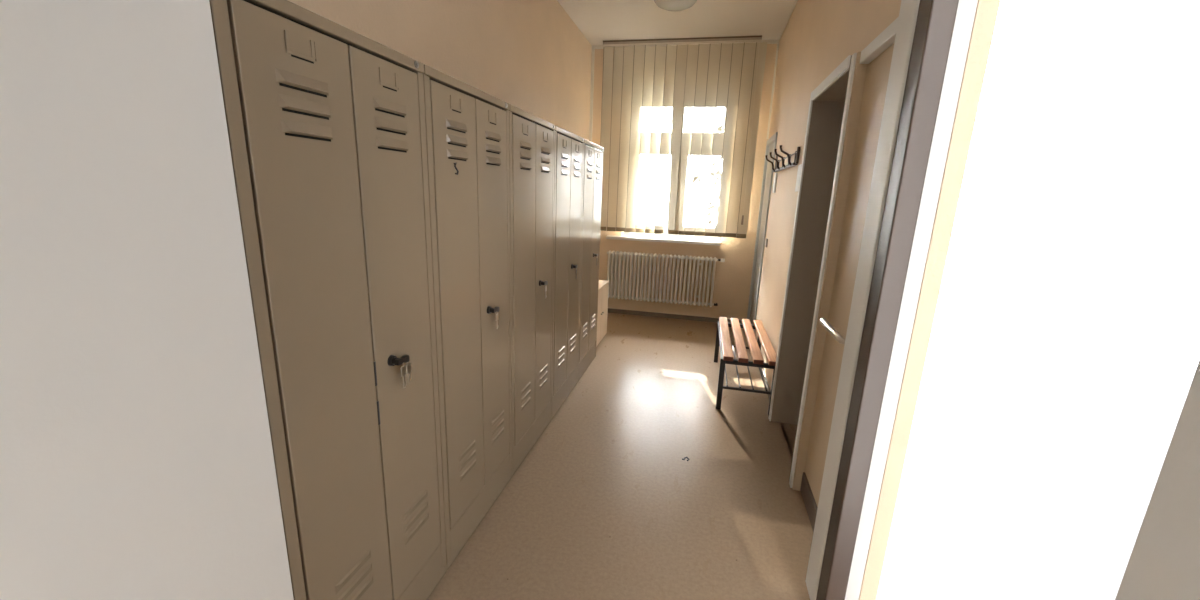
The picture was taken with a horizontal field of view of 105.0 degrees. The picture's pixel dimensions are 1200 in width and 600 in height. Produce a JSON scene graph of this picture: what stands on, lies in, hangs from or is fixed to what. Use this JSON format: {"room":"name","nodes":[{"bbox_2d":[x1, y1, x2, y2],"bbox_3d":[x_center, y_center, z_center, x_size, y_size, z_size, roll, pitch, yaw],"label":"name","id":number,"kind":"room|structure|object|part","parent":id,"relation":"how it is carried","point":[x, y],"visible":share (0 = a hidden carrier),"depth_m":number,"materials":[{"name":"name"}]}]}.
{"room":"locker room","nodes":[
{"label":"locker room","id":0,"kind":"room"},
{"bbox_2d":[0,0,293,599],"bbox_3d":[-1.268,-0.075,-0.142,0.735,3.020,2.200,5,13,12],"label":"wall","id":1,"kind":"structure","parent":0,"point":[137,458],"depth_m":0.69,"materials":[{"name":"white paint"}]},
{"bbox_2d":[288,0,591,140],"bbox_3d":[-0.730,-0.874,3.347,0.200,3.020,5.020,5,13,12],"label":"wall","id":2,"kind":"structure","parent":0,"point":[531,56],"depth_m":2.92,"materials":[{"name":"beige paint"}]},
{"bbox_2d":[427,313,813,599],"bbox_3d":[0.022,1.004,2.293,2.420,0.100,6.940,5,13,12],"label":"floor","id":3,"kind":"structure","parent":0,"point":[605,504],"depth_m":2.27,"materials":[{"name":"beige laminate"}]},
{"bbox_2d":[209,0,446,599],"bbox_3d":[-0.852,0.220,1.316,0.531,1.789,0.618,5,13,12],"label":"locker","id":4,"kind":"object","parent":3,"relation":"on","point":[325,120],"visible":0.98,"depth_m":1.12,"materials":[{"name":"metal"}]},
{"bbox_3d":[-0.655,0.209,1.127,0.012,1.598,0.280,5,13,12],"label":"door","id":5,"kind":"part","parent":4,"relation":"part of","materials":[{"name":"paint"}]},
{"bbox_3d":[-0.634,0.177,1.256,0.004,1.608,0.558,5,13,12],"label":"panel","id":6,"kind":"part","parent":4,"relation":"part of","materials":[{"name":"black"}]},
{"bbox_3d":[-0.833,-0.639,1.118,0.504,0.027,0.618,5,13,12],"label":"rail","id":7,"kind":"part","parent":4,"relation":"part of","materials":[{"name":"metal"}]},
{"bbox_3d":[-0.593,0.149,1.392,0.012,1.598,0.266,5,13,12],"label":"door","id":8,"kind":"part","parent":4,"relation":"part of","materials":[{"name":"paint"}]},
{"bbox_3d":[-0.576,0.176,1.340,0.011,0.023,0.052,5,13,12],"label":"lock lever","id":9,"kind":"part","parent":4,"relation":"part of","materials":[{"name":"black metal"}]},
{"bbox_2d":[401,362,410,387],"bbox_3d":[-0.573,0.215,1.362,0.004,0.086,0.044,5,13,12],"label":"keys","id":10,"kind":"object","parent":4,"relation":"hanging from","point":[405,369],"visible":1,"depth_m":1.36,"materials":[{"name":"silver metal"}]},
{"bbox_2d":[423,64,511,569],"bbox_3d":[-0.714,0.086,1.908,0.531,1.789,0.618,5,13,12],"label":"locker","id":11,"kind":"object","parent":3,"relation":"on","point":[467,126],"visible":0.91,"depth_m":1.77,"materials":[{"name":"beige metal"}]},
{"bbox_3d":[-0.517,0.075,1.719,0.012,1.598,0.280,5,13,12],"label":"door","id":12,"kind":"part","parent":11,"relation":"part of","materials":[{"name":"paint"}]},
{"bbox_3d":[-0.497,0.044,1.848,0.004,1.608,0.558,5,13,12],"label":"panel","id":13,"kind":"part","parent":11,"relation":"part of","materials":[{"name":"black"}]},
{"bbox_3d":[-0.696,-0.772,1.709,0.504,0.027,0.618,5,13,12],"label":"rail","id":14,"kind":"part","parent":11,"relation":"part of","materials":[{"name":"metal"}]},
{"bbox_3d":[-0.456,0.015,1.984,0.012,1.598,0.266,5,13,12],"label":"door","id":15,"kind":"part","parent":11,"relation":"part of","materials":[{"name":"paint"}]},
{"bbox_3d":[-0.438,0.043,1.931,0.011,0.023,0.052,5,13,12],"label":"lock lever","id":16,"kind":"part","parent":11,"relation":"part of","materials":[{"name":"black metal"}]},
{"bbox_2d":[509,104,555,475],"bbox_3d":[-0.576,-0.048,2.499,0.531,1.789,0.618,5,13,12],"label":"locker","id":17,"kind":"object","parent":3,"relation":"on","point":[531,137],"visible":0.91,"depth_m":2.38,"materials":[{"name":"beige metal"}]},
{"bbox_3d":[-0.380,-0.059,2.310,0.012,1.598,0.280,5,13,12],"label":"door","id":18,"kind":"part","parent":17,"relation":"part of","materials":[{"name":"paint"}]},
{"bbox_3d":[-0.558,-0.906,2.301,0.504,0.027,0.618,5,13,12],"label":"rail","id":19,"kind":"part","parent":17,"relation":"part of","materials":[{"name":"metal"}]},
{"bbox_3d":[-0.318,-0.119,2.575,0.012,1.598,0.266,5,13,12],"label":"door","id":20,"kind":"part","parent":17,"relation":"part of","materials":[{"name":"paint"}]},
{"bbox_2d":[551,126,583,419],"bbox_3d":[-0.439,-0.182,3.090,0.531,1.789,0.618,5,13,12],"label":"locker","id":21,"kind":"object","parent":3,"relation":"on","point":[568,172],"visible":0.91,"depth_m":2.98,"materials":[{"name":"beige metal"}]},
{"bbox_3d":[-0.242,-0.193,2.901,0.012,1.598,0.280,5,13,12],"label":"door","id":22,"kind":"part","parent":21,"relation":"part of","materials":[{"name":"paint"}]},
{"bbox_3d":[-0.420,-1.040,2.892,0.504,0.027,0.618,5,13,12],"label":"rail","id":23,"kind":"part","parent":21,"relation":"part of","materials":[{"name":"metal"}]},
{"bbox_3d":[-0.181,-0.252,3.166,0.012,1.598,0.266,5,13,12],"label":"door","id":24,"kind":"part","parent":21,"relation":"part of","materials":[{"name":"paint"}]},
{"bbox_2d":[577,139,603,382],"bbox_3d":[-0.301,-0.315,3.682,0.531,1.789,0.618,5,13,12],"label":"locker","id":25,"kind":"object","parent":3,"relation":"on","point":[592,153],"visible":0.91,"depth_m":3.58,"materials":[{"name":"beige metal"}]},
{"bbox_3d":[-0.105,-0.326,3.493,0.012,1.598,0.280,5,13,12],"label":"door","id":26,"kind":"part","parent":25,"relation":"part of","materials":[{"name":"paint"}]},
{"bbox_3d":[-0.283,-1.174,3.483,0.504,0.027,0.618,5,13,12],"label":"rail","id":27,"kind":"part","parent":25,"relation":"part of","materials":[{"name":"metal"}]},
{"bbox_3d":[-0.043,-0.386,3.758,0.012,1.598,0.266,5,13,12],"label":"door","id":28,"kind":"part","parent":25,"relation":"part of","materials":[{"name":"paint"}]},
{"bbox_2d":[596,280,608,346],"bbox_3d":[-0.211,0.140,4.430,0.493,0.590,0.609,5,13,12],"label":"base cabinet","id":29,"kind":"object","parent":3,"relation":"on","point":[603,286],"visible":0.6,"depth_m":4.42,"materials":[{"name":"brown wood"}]},
{"bbox_3d":[-0.030,0.180,4.239,0.018,0.522,0.298,5,13,12],"label":"door","id":30,"kind":"part","parent":29,"relation":"part of","materials":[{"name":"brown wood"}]},
{"bbox_3d":[0.037,0.115,4.526,0.018,0.522,0.298,5,13,12],"label":"door","id":31,"kind":"part","parent":29,"relation":"part of","materials":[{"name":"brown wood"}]},
{"bbox_2d":[714,317,776,415],"bbox_3d":[1.115,0.475,3.611,0.384,0.406,1.071,5,13,12],"label":"bench","id":32,"kind":"object","parent":3,"relation":"on","point":[723,340],"visible":0.91,"depth_m":3.31,"materials":[{"name":"brown wood"}]},
{"bbox_3d":[1.047,0.377,4.094,0.034,0.372,0.025,5,13,12],"label":"leg","id":33,"kind":"part","parent":32,"relation":"part of","materials":[{"name":"black metal"}]},
{"bbox_3d":[0.837,0.581,3.191,0.034,0.372,0.025,5,13,12],"label":"leg","id":34,"kind":"part","parent":32,"relation":"part of","materials":[{"name":"black metal"}]},
{"bbox_3d":[0.985,0.494,3.636,0.010,0.011,0.950,5,13,12],"label":"shelf rod","id":35,"kind":"part","parent":32,"relation":"part of","materials":[{"name":"black metal"}]},
{"bbox_3d":[1.069,0.501,3.618,0.010,0.011,0.950,5,13,12],"label":"shelf rod","id":36,"kind":"part","parent":32,"relation":"part of","materials":[{"name":"black metal"}]},
{"bbox_3d":[1.111,0.516,3.611,0.325,0.016,0.966,5,13,12],"label":"shelf rail","id":37,"kind":"part","parent":32,"relation":"part of","materials":[{"name":"black metal"}]},
{"bbox_3d":[1.118,0.329,3.567,0.375,0.032,0.975,5,13,12],"label":"seat frame","id":38,"kind":"part","parent":32,"relation":"part of","materials":[{"name":"brown wood"}]},
{"bbox_3d":[1.154,0.508,3.600,0.010,0.011,0.950,5,13,12],"label":"shelf rod","id":39,"kind":"part","parent":32,"relation":"part of","materials":[{"name":"black metal"}]},
{"bbox_3d":[1.238,0.516,3.582,0.010,0.011,0.950,5,13,12],"label":"shelf rod","id":40,"kind":"part","parent":32,"relation":"part of","materials":[{"name":"black metal"}]},
{"bbox_3d":[1.178,0.611,3.118,0.034,0.372,0.025,5,13,12],"label":"leg","id":41,"kind":"part","parent":32,"relation":"part of","materials":[{"name":"black metal"}]},
{"bbox_2d":[557,0,797,44],"bbox_3d":[0.165,-2.071,1.712,2.420,0.120,7.220,5,13,12],"label":"ceiling","id":42,"kind":"structure","parent":0,"point":[599,21],"depth_m":4.22,"materials":[{"name":"white paint"}]},
{"bbox_2d":[654,0,696,11],"bbox_3d":[0.600,-2.385,3.652,0.352,0.123,0.352,5,13,12],"label":"ceiling lamp","id":43,"kind":"object","parent":42,"relation":"attached to","point":[669,5],"visible":1,"depth_m":3.63,"materials":[{"name":"white glass"}]},
{"bbox_2d":[592,44,776,319],"bbox_3d":[0.872,-1.288,5.362,2.415,3.020,0.300,5,13,12],"label":"wall","id":44,"kind":"structure","parent":0,"point":[732,279],"depth_m":5.31,"materials":[{"name":"beige paint"}]},
{"bbox_2d":[589,49,594,141],"bbox_3d":[-0.127,-1.348,5.417,0.035,2.930,0.012,5,13,12],"label":"trim","id":45,"kind":"structure","parent":44,"relation":"attached to","point":[593,50],"depth_m":5.18,"materials":[{"name":"beige paint"}]},
{"bbox_2d":[606,91,721,245],"bbox_3d":[0.785,-1.547,5.237,1.325,1.745,0.355,5,13,12],"label":"window","id":46,"kind":"structure","parent":44,"relation":"in","point":[650,237],"depth_m":5.38,"materials":[{"name":"grey"}]},
{"bbox_3d":[0.738,-0.707,5.393,1.310,0.037,0.270,5,13,12],"label":"sill","id":47,"kind":"part","parent":46,"relation":"part of","materials":[{"name":"white paint"}]},
{"bbox_3d":[0.618,-1.304,5.467,0.515,0.965,0.065,5,13,12],"label":"sash","id":48,"kind":"part","parent":46,"relation":"part of","materials":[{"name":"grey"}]},
{"bbox_2d":[600,35,766,237],"bbox_3d":[0.818,-1.720,4.976,1.678,2.007,0.067,5,13,12],"label":"vertical blind","id":49,"kind":"object","parent":46,"relation":"attached to","point":[712,87],"visible":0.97,"depth_m":4.95,"materials":[{"name":"beige fabric"}]},
{"bbox_3d":[0.824,-2.654,4.764,1.620,0.020,0.044,5,13,12],"label":"head rail","id":50,"kind":"part","parent":49,"relation":"part of","materials":[{"name":"beige metal"}]},
{"bbox_3d":[1.571,-1.750,4.790,0.021,1.730,0.004,5,13,12],"label":"cord","id":51,"kind":"part","parent":49,"relation":"part of","materials":[{"name":"beige plastic"}]},
{"bbox_2d":[607,251,724,306],"bbox_3d":[0.738,-0.253,5.397,1.357,0.578,0.137,5,13,12],"label":"radiator","id":52,"kind":"object","parent":44,"relation":"attached to","point":[617,256],"visible":0.99,"depth_m":5.37,"materials":[{"name":"white metal"}]},
{"bbox_2d":[608,308,741,323],"bbox_3d":[0.760,0.186,5.557,1.965,0.055,0.012,5,13,12],"label":"baseboard","id":53,"kind":"structure","parent":44,"relation":"attached to","point":[610,310],"depth_m":5.54,"materials":[{"name":"brown"}]},
{"bbox_2d":[592,40,779,48],"bbox_3d":[0.866,-2.708,4.877,1.965,0.035,0.014,5,13,12],"label":"trim","id":54,"kind":"structure","parent":44,"relation":"attached to","point":[767,41],"depth_m":4.69,"materials":[{"name":"beige"}]},
{"bbox_2d":[766,43,778,138],"bbox_3d":[1.797,-2.159,4.786,0.020,0.925,0.012,5,13,12],"label":"trim","id":55,"kind":"structure","parent":44,"relation":"attached to","point":[777,49],"depth_m":4.78,"materials":[{"name":"beige paint"}]},
{"bbox_2d":[754,0,1199,599],"bbox_3d":[1.128,-0.420,1.703,0.250,3.020,6.920,5,13,12],"label":"wall","id":56,"kind":"structure","parent":0,"point":[818,36],"depth_m":1.42,"materials":[{"name":"beige paint"}]},
{"bbox_2d":[747,132,777,330],"bbox_3d":[1.698,-0.622,4.789,0.074,2.045,0.700,5,13,12],"label":"door","id":57,"kind":"structure","parent":56,"relation":"in","point":[771,142],"depth_m":4.88,"materials":[{"name":"grey"}]},
{"bbox_2d":[761,368,769,399],"bbox_3d":[1.369,0.602,3.881,0.012,0.055,1.630,5,13,12],"label":"baseboard","id":58,"kind":"structure","parent":56,"relation":"attached to","point":[762,369],"depth_m":3.62,"materials":[{"name":"brown"}]},
{"bbox_2d":[772,172,777,192],"bbox_3d":[1.557,-1.042,4.091,0.010,0.172,0.120,5,13,12],"label":"card","id":59,"kind":"object","parent":56,"relation":"attached to","point":[776,174],"visible":1,"depth_m":4.05,"materials":[{"name":"white paper"}]},
{"bbox_2d":[765,145,800,171],"bbox_3d":[1.405,-1.111,3.617,0.121,0.158,1.070,5,13,12],"label":"coat rack","id":60,"kind":"object","parent":56,"relation":"attached to","point":[776,168],"visible":1,"depth_m":3.45,"materials":[{"name":"brown"}]},
{"bbox_3d":[1.447,-1.040,3.623,0.030,0.016,1.020,5,13,12],"label":"rail","id":61,"kind":"part","parent":60,"relation":"part of","materials":[{"name":"brown"}]},
{"bbox_3d":[1.339,-0.979,3.112,0.018,0.110,0.025,5,13,12],"label":"plate","id":62,"kind":"part","parent":60,"relation":"part of","materials":[{"name":"brown metal"}]},
{"bbox_2d":[795,164,801,191],"bbox_3d":[1.310,-0.803,3.030,0.010,0.172,0.110,5,13,12],"label":"card","id":63,"kind":"object","parent":56,"relation":"attached to","point":[800,165],"visible":0.69,"depth_m":3.02,"materials":[{"name":"white paper"}]},
{"bbox_2d":[769,52,867,490],"bbox_3d":[1.238,-0.099,2.476,0.302,2.050,0.800,5,13,12],"label":"door","id":64,"kind":"structure","parent":56,"relation":"in","point":[835,105],"depth_m":2.65,"materials":[{"name":"beige wood"}]},
{"bbox_3d":[1.247,-0.104,2.499,0.295,2.050,0.750,5,13,12],"label":"frame","id":65,"kind":"part","parent":64,"relation":"part of","materials":[{"name":"beige"}]},
{"bbox_2d":[800,0,977,599],"bbox_3d":[0.950,0.066,1.727,0.145,2.050,0.818,5,13,12],"label":"door","id":66,"kind":"structure","parent":56,"relation":"in","point":[916,65],"depth_m":1.41,"materials":[{"name":"beige wood"}]},
{"bbox_3d":[0.942,0.125,1.804,0.085,0.052,0.326,5,13,12],"label":"handle","id":67,"kind":"part","parent":66,"relation":"part of","materials":[{"name":"silver metal"}]}
]}

